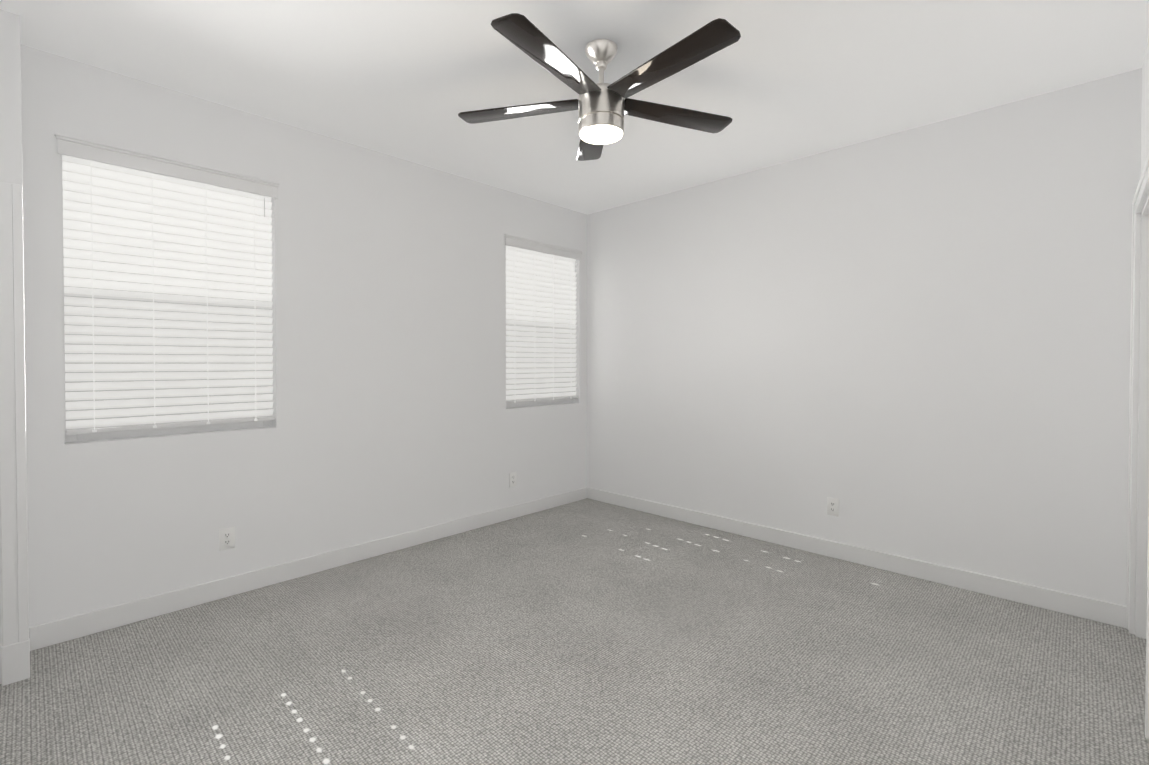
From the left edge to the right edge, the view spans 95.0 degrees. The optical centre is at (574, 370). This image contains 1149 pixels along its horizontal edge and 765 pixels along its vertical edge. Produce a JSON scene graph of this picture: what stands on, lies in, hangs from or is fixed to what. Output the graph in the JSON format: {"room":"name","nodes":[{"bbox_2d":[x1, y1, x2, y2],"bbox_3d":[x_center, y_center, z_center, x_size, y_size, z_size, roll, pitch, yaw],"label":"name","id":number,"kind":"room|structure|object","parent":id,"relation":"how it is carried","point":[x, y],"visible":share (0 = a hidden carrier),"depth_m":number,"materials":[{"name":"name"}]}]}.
{"room":"empty bedroom","nodes":[
{"label":"empty bedroom","id":0,"kind":"room"},
{"bbox_2d":[0,9,28,683],"bbox_3d":[-2.444,-0.090,2.222,0.280,2.740,0.170,1,1,44],"label":"wall","id":1,"kind":"structure","parent":0,"point":[10,118],"depth_m":2.15,"materials":[{"name":"white paint"}]},
{"bbox_2d":[0,182,29,685],"bbox_3d":[-2.332,0.261,2.121,0.028,2.040,0.172,1,1,44],"label":"door frame","id":2,"kind":"structure","parent":1,"relation":"attached to","point":[15,656],"depth_m":2.15,"materials":[{"name":"white paint"}]},
{"bbox_2d":[21,45,586,626],"bbox_3d":[-1.294,-0.111,3.728,0.150,2.740,4.235,1,1,44],"label":"wall","id":3,"kind":"structure","parent":0,"point":[393,413],"depth_m":3.26,"materials":[{"name":"white paint"}]},
{"bbox_2d":[61,155,271,441],"bbox_3d":[-2.167,-0.372,2.872,0.097,1.475,0.945,1,1,44],"label":"window","id":4,"kind":"structure","parent":3,"relation":"in","point":[125,434],"depth_m":2.73,"materials":[{"name":"white plastic"}]},
{"bbox_2d":[55,133,279,434],"bbox_3d":[-2.099,-0.399,2.806,0.098,1.404,0.945,1,1,44],"label":"window blind","id":5,"kind":"object","parent":4,"relation":"attached to","point":[168,302],"visible":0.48,"depth_m":2.76,"materials":[{"name":"white plastic"}]},
{"bbox_2d":[219,527,234,550],"bbox_3d":[-1.947,0.945,2.949,0.008,0.120,0.076,1,1,44],"label":"electrical outlet","id":6,"kind":"object","parent":3,"relation":"attached to","point":[226,538],"visible":1,"depth_m":2.95,"materials":[{"name":"white plastic"}]},
{"bbox_2d":[29,487,588,650],"bbox_3d":[-1.174,1.205,3.749,0.019,0.108,3.765,1,1,44],"label":"baseboard","id":7,"kind":"structure","parent":3,"relation":"attached to","point":[90,623],"depth_m":3.06,"materials":[{"name":"white paint"}]},
{"bbox_2d":[509,472,516,486],"bbox_3d":[-0.518,0.922,4.436,0.008,0.120,0.076,1,1,44],"label":"electrical outlet","id":8,"kind":"object","parent":3,"relation":"attached to","point":[512,479],"visible":1,"depth_m":4.43,"materials":[{"name":"white plastic"}]},
{"bbox_2d":[506,399,572,407],"bbox_3d":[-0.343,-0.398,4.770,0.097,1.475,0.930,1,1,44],"label":"window sill","id":9,"kind":"structure","parent":3,"relation":"in","point":[538,403],"depth_m":4.76,"materials":[{"name":"white plastic"}]},
{"bbox_2d":[504,234,582,403],"bbox_3d":[-0.275,-0.425,4.704,0.098,1.404,0.930,1,1,44],"label":"window blind","id":10,"kind":"object","parent":3,"relation":"attached to","point":[541,315],"visible":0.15,"depth_m":4.69,"materials":[{"name":"white plastic"}]},
{"bbox_2d":[0,498,1148,764],"bbox_3d":[0.074,1.306,2.433,3.945,0.061,4.235,1,1,44],"label":"floor","id":11,"kind":"structure","parent":0,"point":[588,632],"depth_m":2.26,"materials":[{"name":"carpet"}]},
{"bbox_2d":[0,0,1148,214],"bbox_3d":[0.074,-1.513,2.394,3.945,0.100,4.235,1,1,44],"label":"ceiling","id":12,"kind":"structure","parent":0,"point":[780,81],"depth_m":2.54,"materials":[{"name":"white paint"}]},
{"bbox_2d":[458,13,740,160],"bbox_3d":[0.133,-1.260,2.361,1.316,0.406,1.333,1,1,44],"label":"ceiling fan","id":13,"kind":"object","parent":12,"relation":"hanging from","point":[602,107],"visible":1,"depth_m":2.30,"materials":[{"name":"silver metal"}]},
{"bbox_2d":[587,68,1141,605],"bbox_3d":[1.489,-0.113,3.886,3.645,2.740,0.150,1,1,44],"label":"wall","id":14,"kind":"structure","parent":0,"point":[913,342],"depth_m":3.26,"materials":[{"name":"white paint"}]},
{"bbox_2d":[827,497,838,516],"bbox_3d":[1.742,0.921,3.548,0.076,0.120,0.008,1,1,44],"label":"electrical outlet","id":15,"kind":"object","parent":14,"relation":"attached to","point":[832,506],"visible":1,"depth_m":3.54,"materials":[{"name":"white plastic"}]},
{"bbox_2d":[589,487,1126,627],"bbox_3d":[1.435,1.203,3.842,3.593,0.108,0.016,1,1,44],"label":"baseboard","id":16,"kind":"structure","parent":14,"relation":"attached to","point":[1110,613],"depth_m":3.27,"materials":[{"name":"white paint"}]},
{"bbox_2d":[1135,38,1148,621],"bbox_3d":[1.442,-0.075,1.099,0.150,2.740,4.235,1,1,44],"label":"wall","id":17,"kind":"structure","parent":0,"point":[1145,117],"depth_m":2.42,"materials":[{"name":"white paint"}]},
{"bbox_2d":[1126,152,1148,738],"bbox_3d":[2.425,0.231,2.146,0.175,2.100,1.070,1,1,44],"label":"door frame","id":18,"kind":"structure","parent":17,"relation":"attached to","point":[1138,563],"depth_m":2.51,"materials":[{"name":"white paint"}]}
]}

